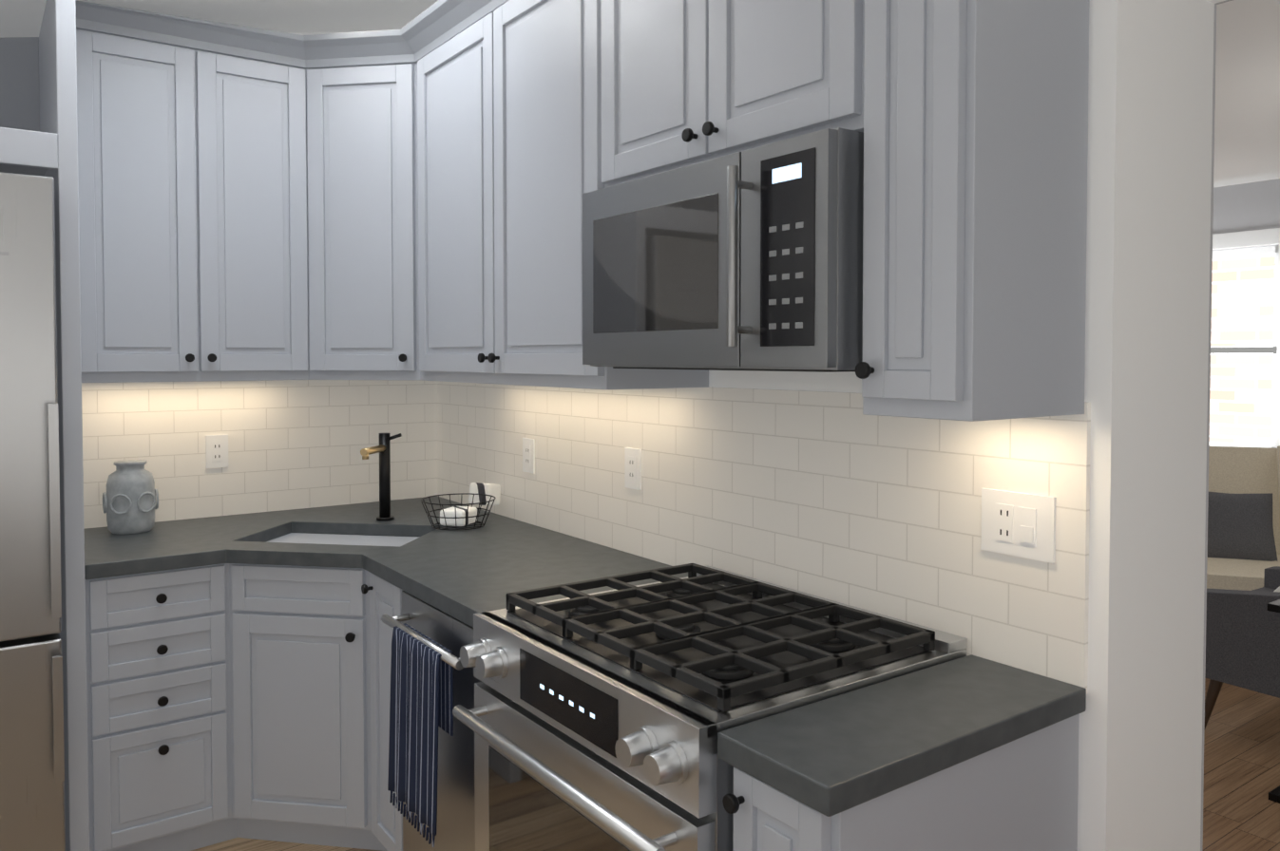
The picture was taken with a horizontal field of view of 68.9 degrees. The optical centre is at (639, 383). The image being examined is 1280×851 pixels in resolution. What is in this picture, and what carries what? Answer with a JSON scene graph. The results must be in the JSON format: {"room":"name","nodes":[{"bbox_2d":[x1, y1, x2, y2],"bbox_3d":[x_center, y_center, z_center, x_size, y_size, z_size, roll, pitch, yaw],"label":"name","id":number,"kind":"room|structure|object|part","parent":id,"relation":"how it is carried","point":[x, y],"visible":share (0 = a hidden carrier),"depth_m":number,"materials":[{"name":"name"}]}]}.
{"room":"kitchen","nodes":[
{"label":"kitchen","id":0,"kind":"room"},
{"bbox_2d":[0,0,438,38],"bbox_3d":[-0.450,-1.149,1.589,2.650,0.583,4.250,-1,2,-36],"label":"ceiling","id":1,"kind":"structure","parent":0,"point":[21,18],"depth_m":3.15,"materials":[{"name":"white paint"}]},
{"bbox_2d":[287,31,357,35],"bbox_3d":[-1.646,-0.080,3.283,2.650,2.930,0.150,-1,2,-36],"label":"wall","id":2,"kind":"structure","parent":0,"point":[304,33],"depth_m":3.47,"materials":[{"name":"white paint"}]},
{"bbox_2d":[75,0,173,382],"bbox_3d":[-1.603,-0.573,2.983,0.403,1.132,0.335,-1,2,-36],"label":"upper cabinet","id":3,"kind":"object","parent":2,"relation":"attached to","point":[125,149],"depth_m":2.82,"materials":[{"name":"grey paint"}]},
{"bbox_2d":[205,434,228,468],"bbox_3d":[-1.491,0.240,3.291,0.073,0.115,0.008,-1,2,-36],"label":"electrical outlet","id":4,"kind":"object","parent":2,"relation":"attached to","point":[217,450],"visible":1,"depth_m":3.29,"materials":[{"name":"white plastic"}]},
{"bbox_2d":[170,15,291,382],"bbox_3d":[-1.340,-0.578,3.147,0.450,1.132,0.376,-1,2,-36],"label":"upper cabinet","id":5,"kind":"object","parent":2,"relation":"attached to","point":[273,205],"depth_m":2.99,"materials":[{"name":"grey paint"}]},
{"bbox_2d":[81,380,435,529],"bbox_3d":[-1.359,0.232,3.398,1.260,0.500,0.012,-1,2,-36],"label":"tile backsplash","id":6,"kind":"structure","parent":2,"relation":"attached to","point":[293,444],"depth_m":3.38,"materials":[{"name":"white tile"}]},
{"bbox_2d":[287,29,398,380],"bbox_3d":[-0.915,-0.582,3.315,0.659,1.132,0.599,-1,2,-36],"label":"upper cabinet","id":7,"kind":"object","parent":2,"relation":"attached to","point":[343,86],"depth_m":3.10,"materials":[{"name":"grey paint"}]},
{"bbox_2d":[191,678,1279,850],"bbox_3d":[1.773,1.454,2.242,6.940,0.080,7.100,-1,2,-36],"label":"floor","id":8,"kind":"structure","parent":0,"point":[1241,811],"depth_m":3.26,"materials":[{"name":"brown wood"}]},
{"bbox_2d":[0,171,65,850],"bbox_3d":[-1.958,0.440,2.476,0.671,1.935,0.780,-1,2,-36],"label":"fridge","id":9,"kind":"object","parent":8,"relation":"on","point":[31,764],"visible":1,"depth_m":2.35,"materials":[{"name":"silver metal"}]},
{"bbox_2d":[0,0,89,850],"bbox_3d":[-2.010,0.156,2.502,0.830,2.501,0.697,-1,2,-36],"label":"enclosure","id":10,"kind":"object","parent":8,"relation":"on","point":[38,111],"visible":0.75,"depth_m":2.46,"materials":[{"name":"grey paint"}]},
{"bbox_2d":[84,581,402,850],"bbox_3d":[-0.997,0.958,2.934,1.285,0.875,1.191,-1,2,-36],"label":"base cabinet","id":11,"kind":"object","parent":8,"relation":"on","point":[291,757],"depth_m":2.70,"materials":[{"name":"grey paint"}]},
{"bbox_2d":[84,496,687,699],"bbox_3d":[-0.847,0.506,2.712,1.285,0.040,1.707,-1,2,-36],"label":"countertop","id":12,"kind":"structure","parent":11,"relation":"on","point":[190,604],"depth_m":2.70,"materials":[{"name":"grey stone"}]},
{"bbox_2d":[102,459,158,534],"bbox_3d":[-1.637,0.362,3.000,0.153,0.228,0.164,-1,2,-36],"label":"ceramic jar","id":13,"kind":"object","parent":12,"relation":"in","point":[130,505],"visible":1,"depth_m":2.95,"materials":[{"name":"grey ceramic"}]},
{"bbox_2d":[359,433,401,521],"bbox_3d":[-0.886,0.323,3.165,0.168,0.299,0.152,-1,2,-36],"label":"faucet","id":14,"kind":"object","parent":12,"relation":"on","point":[384,448],"depth_m":3.21,"materials":[{"name":"black metal"}]},
{"bbox_2d":[420,482,500,531],"bbox_3d":[-0.578,0.410,3.134,0.330,0.124,0.283,-1,2,-36],"label":"wire basket","id":15,"kind":"object","parent":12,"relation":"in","point":[483,494],"visible":1,"depth_m":3.09,"materials":[{"name":"black metal"}]},
{"bbox_2d":[380,591,481,850],"bbox_3d":[-0.272,0.924,2.408,0.693,0.761,0.504,-1,2,-36],"label":"dishwasher","id":16,"kind":"object","parent":11,"relation":"in","point":[430,781],"visible":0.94,"depth_m":2.19,"materials":[{"name":"silver metal"}]},
{"bbox_2d":[387,623,453,848],"bbox_3d":[-0.524,0.821,2.207,0.054,0.439,0.276,-1,2,-36],"label":"towel","id":17,"kind":"object","parent":16,"relation":"hanging from","point":[421,702],"depth_m":2.18,"materials":[{"name":"blue fabric"}]},
{"bbox_3d":[-0.508,0.610,2.230,0.064,0.022,0.454,-1,2,-36],"label":"handle","id":18,"kind":"part","parent":16,"relation":"part of","materials":[{"name":"silver metal"}]},
{"bbox_2d":[452,563,967,850],"bbox_3d":[0.105,0.942,1.879,0.718,0.964,0.764,-1,2,-36],"label":"range","id":19,"kind":"object","parent":8,"relation":"on","point":[599,721],"visible":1,"depth_m":1.71,"materials":[{"name":"silver metal"}]},
{"bbox_2d":[717,665,1086,850],"bbox_3d":[0.440,0.997,1.510,0.615,0.875,0.209,-1,2,-36],"label":"base cabinet","id":20,"kind":"object","parent":8,"relation":"on","point":[968,758],"depth_m":1.39,"materials":[{"name":"grey paint"}]},
{"bbox_2d":[1204,566,1279,728],"bbox_3d":[2.748,0.927,3.506,0.800,0.906,1.002,-1,2,-33],"label":"armchair","id":21,"kind":"object","parent":8,"relation":"on","point":[1243,640],"visible":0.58,"depth_m":3.52,"materials":[{"name":"grey fabric"}]},
{"bbox_2d":[1206,445,1279,591],"bbox_3d":[2.986,0.830,4.675,0.788,1.037,0.866,1,2,19],"label":"wingback chair","id":22,"kind":"object","parent":8,"relation":"on","point":[1244,524],"visible":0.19,"depth_m":4.68,"materials":[{"name":"beige fabric"}]},
{"bbox_2d":[1206,489,1279,566],"bbox_3d":[3.001,0.726,4.716,0.298,0.342,0.359,-1,2,-36],"label":"pillow","id":23,"kind":"object","parent":22,"relation":"on","point":[1240,528],"depth_m":4.66,"materials":[{"name":"grey fabric"}]},
{"bbox_2d":[1267,599,1279,803],"bbox_3d":[2.315,1.042,3.011,0.270,0.703,0.425,-1,2,-36],"label":"side table","id":24,"kind":"object","parent":8,"relation":"on","point":[1274,793],"visible":1,"depth_m":3.09,"materials":[{"name":"black metal"}]},
{"bbox_2d":[708,0,1232,850],"bbox_3d":[1.137,-0.027,1.374,0.360,2.930,6.200,-1,2,-36],"label":"wall","id":25,"kind":"structure","parent":0,"point":[1150,188],"depth_m":1.63,"materials":[{"name":"white paint"}]},
{"bbox_2d":[398,0,500,384],"bbox_3d":[-0.456,-0.571,2.919,0.377,1.132,0.685,-1,2,-36],"label":"upper cabinet","id":26,"kind":"object","parent":25,"relation":"attached to","point":[449,53],"depth_m":2.84,"materials":[{"name":"grey paint"}]},
{"bbox_2d":[522,438,534,474],"bbox_3d":[-0.377,0.244,3.151,0.008,0.115,0.073,-1,2,-36],"label":"electrical outlet","id":27,"kind":"object","parent":25,"relation":"attached to","point":[528,455],"visible":1,"depth_m":3.14,"materials":[{"name":"white plastic"}]},
{"bbox_2d":[500,0,708,389],"bbox_3d":[-0.115,-0.559,2.480,0.336,1.132,0.661,-1,2,-36],"label":"upper cabinet","id":28,"kind":"object","parent":25,"relation":"attached to","point":[556,54],"depth_m":2.35,"materials":[{"name":"grey paint"}]},
{"bbox_2d":[624,447,641,490],"bbox_3d":[-0.021,0.243,2.656,0.008,0.115,0.073,-1,2,-36],"label":"electrical outlet","id":29,"kind":"object","parent":25,"relation":"attached to","point":[632,468],"visible":1,"depth_m":2.65,"materials":[{"name":"white plastic"}]},
{"bbox_2d":[611,0,679,186],"bbox_3d":[0.172,-0.777,2.075,0.336,0.674,0.449,-1,2,-36],"label":"upper cabinet","id":30,"kind":"object","parent":25,"relation":"attached to","point":[645,33],"depth_m":2.02,"materials":[{"name":"grey paint"}]},
{"bbox_2d":[435,381,1090,694],"bbox_3d":[-0.031,0.252,2.689,0.012,0.500,2.715,-1,2,-36],"label":"tile backsplash","id":31,"kind":"structure","parent":25,"relation":"attached to","point":[842,498],"depth_m":2.10,"materials":[{"name":"white tile"}]},
{"bbox_2d":[679,0,858,168],"bbox_3d":[0.364,-0.770,1.808,0.336,0.674,0.444,-1,2,-36],"label":"upper cabinet","id":32,"kind":"object","parent":25,"relation":"attached to","point":[754,73],"depth_m":1.72,"materials":[{"name":"grey paint"}]},
{"bbox_2d":[582,127,863,372],"bbox_3d":[0.223,-0.229,1.921,0.440,0.401,0.753,-1,2,-36],"label":"over-the-range microwave","id":33,"kind":"object","parent":32,"relation":"attached to","point":[750,259],"visible":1,"depth_m":1.68,"materials":[{"name":"silver metal"}]},
{"bbox_2d":[854,0,1089,421],"bbox_3d":[0.537,-0.524,1.574,0.336,1.152,0.271,-1,2,-36],"label":"upper cabinet","id":34,"kind":"object","parent":25,"relation":"attached to","point":[973,114],"depth_m":1.46,"materials":[{"name":"grey paint"}]},
{"bbox_2d":[980,488,1055,563],"bbox_3d":[0.678,0.254,1.681,0.010,0.115,0.143,-1,2,-36],"label":"electrical outlet","id":35,"kind":"object","parent":25,"relation":"attached to","point":[1019,525],"visible":1,"depth_m":1.68,"materials":[{"name":"white plastic"}]},
{"bbox_2d":[1212,178,1279,250],"bbox_3d":[4.530,0.116,4.188,0.150,2.490,7.100,-1,2,-36],"label":"wall","id":36,"kind":"structure","parent":0,"point":[1249,206],"depth_m":5.42,"materials":[{"name":"grey paint"}]},
{"bbox_2d":[1209,228,1279,448],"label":"window","id":37,"kind":"structure","parent":36,"relation":"in","point":[1250,238],"depth_m":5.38,"materials":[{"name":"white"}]},
{"bbox_2d":[1213,0,1279,188],"bbox_3d":[2.849,-1.146,2.945,4.290,0.100,7.100,-1,2,-36],"label":"ceiling","id":38,"kind":"structure","parent":0,"point":[1247,130],"depth_m":3.57,"materials":[{"name":"white paint"}]}
]}

